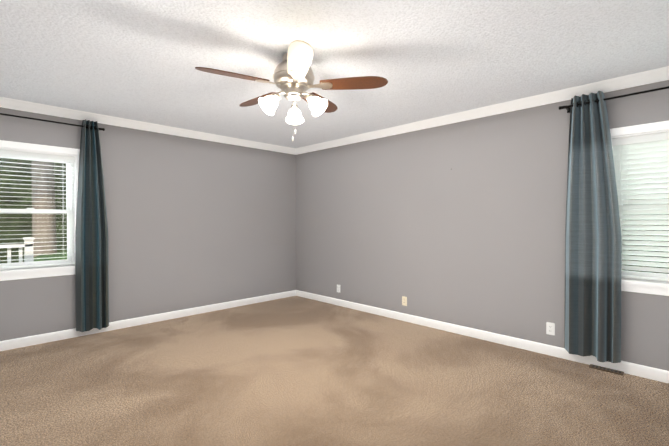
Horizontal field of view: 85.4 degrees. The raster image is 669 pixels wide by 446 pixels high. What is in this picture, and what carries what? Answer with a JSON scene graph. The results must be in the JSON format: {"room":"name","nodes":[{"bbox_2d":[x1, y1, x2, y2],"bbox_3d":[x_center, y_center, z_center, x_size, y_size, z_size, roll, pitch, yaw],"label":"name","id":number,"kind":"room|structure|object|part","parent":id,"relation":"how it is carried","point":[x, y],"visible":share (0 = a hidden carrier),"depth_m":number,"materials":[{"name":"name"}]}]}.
{"room":"empty bedroom","nodes":[
{"label":"empty bedroom","id":0,"kind":"room"},
{"bbox_2d":[0,107,295,340],"bbox_3d":[-2.383,0.010,4.448,5.060,2.440,0.150,-1,1,-45],"label":"wall","id":1,"kind":"structure","parent":0,"point":[192,223],"depth_m":4.65,"materials":[{"name":"grey paint"}]},
{"bbox_2d":[0,113,104,130],"bbox_3d":[-3.026,-1.032,3.617,1.254,0.065,0.111,-1,1,-45],"label":"curtain rod","id":2,"kind":"object","parent":1,"relation":"attached to","point":[103,129],"visible":0.83,"depth_m":3.67,"materials":[{"name":"black metal"}]},
{"bbox_2d":[0,119,108,331],"bbox_3d":[-3.075,0.035,3.657,1.347,2.285,0.296,-1,1,-45],"label":"window","id":3,"kind":"structure","parent":1,"relation":"in","point":[89,269],"depth_m":3.91,"materials":[{"name":"white paint"}]},
{"bbox_3d":[-3.139,-0.128,3.739,0.622,1.062,0.032,-1,1,-45],"label":"glass","id":4,"kind":"part","parent":3,"relation":"part of","materials":[{"name":"clear glass"}]},
{"bbox_3d":[-3.137,-0.123,3.737,0.742,1.193,0.075,-1,1,-45],"label":"window sash","id":5,"kind":"part","parent":3,"relation":"part of","materials":[{"name":"white plastic"}]},
{"bbox_3d":[-3.103,-0.121,3.703,0.934,1.356,0.192,-1,1,-45],"label":"casing","id":6,"kind":"part","parent":3,"relation":"part of","materials":[{"name":"white paint"}]},
{"bbox_3d":[-2.634,0.032,3.953,0.305,2.285,0.089,-1,1,-45],"label":"curtain panel","id":7,"kind":"part","parent":3,"relation":"part of","materials":[{"name":"fabric"}]},
{"bbox_2d":[0,290,295,350],"bbox_3d":[-2.323,1.184,4.405,4.710,0.094,0.013,-1,1,-45],"label":"baseboard","id":8,"kind":"structure","parent":1,"relation":"attached to","point":[70,333],"depth_m":4.35,"materials":[{"name":"white paint"}]},
{"bbox_2d":[0,97,295,153],"bbox_3d":[-2.302,-1.167,4.363,4.590,0.085,0.070,-1,1,-45],"label":"crown molding","id":9,"kind":"structure","parent":1,"relation":"attached to","point":[9,103],"depth_m":4.25,"materials":[{"name":"white paint"}]},
{"bbox_2d":[0,296,668,445],"bbox_3d":[-0.261,1.310,2.326,5.060,0.120,6.170,-1,1,-45],"label":"floor","id":10,"kind":"structure","parent":0,"point":[295,371],"depth_m":2.71,"materials":[{"name":"carpet"}]},
{"bbox_2d":[589,364,623,375],"bbox_3d":[2.293,1.237,3.059,0.069,0.012,0.230,-1,1,-45],"label":"air vent register","id":11,"kind":"object","parent":10,"relation":"on","point":[606,369],"visible":1,"depth_m":3.05,"materials":[{"name":"brown metal"}]},
{"bbox_2d":[0,0,668,148],"bbox_3d":[-0.261,-1.250,2.302,5.060,0.120,6.170,-1,1,-45],"label":"ceiling","id":12,"kind":"structure","parent":0,"point":[138,60],"depth_m":2.56,"materials":[{"name":"white paint"}]},
{"bbox_2d":[195,40,387,141],"bbox_3d":[-0.335,-0.887,2.640,1.274,0.613,1.232,-1,1,-45],"label":"ceiling fan","id":13,"kind":"object","parent":12,"relation":"hanging from","point":[293,76],"visible":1,"depth_m":2.52,"materials":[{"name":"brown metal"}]},
{"bbox_3d":[-0.665,-0.980,2.400,0.468,0.036,0.225,-1,1,-45],"label":"blade","id":14,"kind":"part","parent":13,"relation":"part of","materials":[{"name":"brown wood"}]},
{"bbox_3d":[-0.608,-0.985,2.900,0.145,0.036,0.476,-1,1,-45],"label":"blade","id":15,"kind":"part","parent":13,"relation":"part of","materials":[{"name":"brown wood"}]},
{"bbox_3d":[-0.213,-0.978,2.192,0.329,0.036,0.425,-1,1,-45],"label":"blade","id":16,"kind":"part","parent":13,"relation":"part of","materials":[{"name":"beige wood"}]},
{"bbox_3d":[-0.108,-0.985,2.987,0.462,0.036,0.246,-1,1,-45],"label":"blade","id":17,"kind":"part","parent":13,"relation":"part of","materials":[{"name":"brown wood"}]},
{"bbox_3d":[0.124,-0.981,2.550,0.347,0.036,0.413,-1,1,-45],"label":"blade","id":18,"kind":"part","parent":13,"relation":"part of","materials":[{"name":"brown wood"}]},
{"bbox_2d":[296,80,668,370],"bbox_3d":[1.533,0.014,3.991,0.150,2.440,6.020,-1,1,-45],"label":"wall","id":19,"kind":"structure","parent":0,"point":[474,237],"depth_m":3.99,"materials":[{"name":"grey paint"}]},
{"bbox_2d":[402,296,406,305],"bbox_3d":[0.877,0.979,4.547,0.008,0.114,0.070,-1,1,-45],"label":"electrical outlet","id":20,"kind":"object","parent":19,"relation":"attached to","point":[404,300],"visible":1,"depth_m":4.54,"materials":[{"name":"beige plastic"}]},
{"bbox_2d":[296,290,668,382],"bbox_3d":[1.422,1.187,3.997,0.013,0.094,5.870,-1,1,-45],"label":"baseboard","id":21,"kind":"structure","parent":19,"relation":"attached to","point":[652,373],"depth_m":3.69,"materials":[{"name":"white paint"}]},
{"bbox_2d":[296,66,668,154],"bbox_3d":[1.402,-1.163,3.956,0.070,0.085,5.870,-1,1,-45],"label":"crown molding","id":22,"kind":"structure","parent":19,"relation":"attached to","point":[637,79],"depth_m":3.59,"materials":[{"name":"white paint"}]},
{"bbox_2d":[546,322,554,334],"bbox_3d":[2.023,0.990,3.395,0.008,0.114,0.070,-1,1,-45],"label":"electrical outlet","id":23,"kind":"object","parent":19,"relation":"attached to","point":[550,328],"visible":1,"depth_m":3.39,"materials":[{"name":"white plastic"}]},
{"bbox_2d":[559,86,668,112],"bbox_3d":[2.565,-1.024,2.759,0.111,0.065,1.484,-1,1,-45],"label":"curtain rod","id":24,"kind":"object","parent":19,"relation":"attached to","point":[566,107],"visible":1,"depth_m":2.94,"materials":[{"name":"black metal"}]},
{"bbox_2d":[565,91,668,362],"bbox_3d":[2.568,0.030,2.841,0.303,2.260,1.298,-1,1,-45],"label":"window","id":25,"kind":"structure","parent":19,"relation":"in","point":[605,222],"depth_m":3.02,"materials":[{"name":"white paint"}]},
{"bbox_3d":[2.187,0.028,3.088,0.111,2.260,0.408,-1,1,-45],"label":"curtain panel","id":26,"kind":"part","parent":25,"relation":"part of","materials":[{"name":"fabric"}]},
{"bbox_3d":[2.642,-0.113,2.844,0.192,1.356,0.934,-1,1,-45],"label":"casing","id":27,"kind":"part","parent":25,"relation":"part of","materials":[{"name":"white paint"}]},
{"bbox_3d":[2.677,-0.115,2.878,0.075,1.193,0.742,-1,1,-45],"label":"window sash","id":28,"kind":"part","parent":25,"relation":"part of","materials":[{"name":"white plastic"}]},
{"bbox_3d":[2.678,-0.120,2.880,0.032,1.062,0.622,-1,1,-45],"label":"glass","id":29,"kind":"part","parent":25,"relation":"part of","materials":[{"name":"clear glass"}]},
{"label":"outside","id":30,"kind":"structure","parent":0,"visible":0},
{"bbox_3d":[-3.111,1.777,5.934,32.000,0.120,30.000,-1,1,-45],"label":"ground","id":31,"kind":"structure","parent":30,"visible":0},
{"bbox_2d":[0,157,668,273],"bbox_3d":[-1.196,-3.027,3.963,20.000,9.669,20.567,-1,1,-45],"label":"trees","id":32,"kind":"object","parent":31,"relation":"on","point":[31,217],"depth_m":8.79,"materials":[{"name":"green plant"}]},
{"bbox_3d":[-4.387,1.507,3.740,4.100,0.460,1.610,-1,1,-45],"label":"deck floor","id":33,"kind":"structure","parent":31,"relation":"on","visible":0},
{"bbox_2d":[0,237,33,262],"bbox_3d":[-5.217,0.740,3.901,3.070,1.070,0.110,-1,1,-45],"label":"rail","id":34,"kind":"object","parent":33,"relation":"on","point":[26,247],"depth_m":4.88,"materials":[{"name":"white"}]}
]}

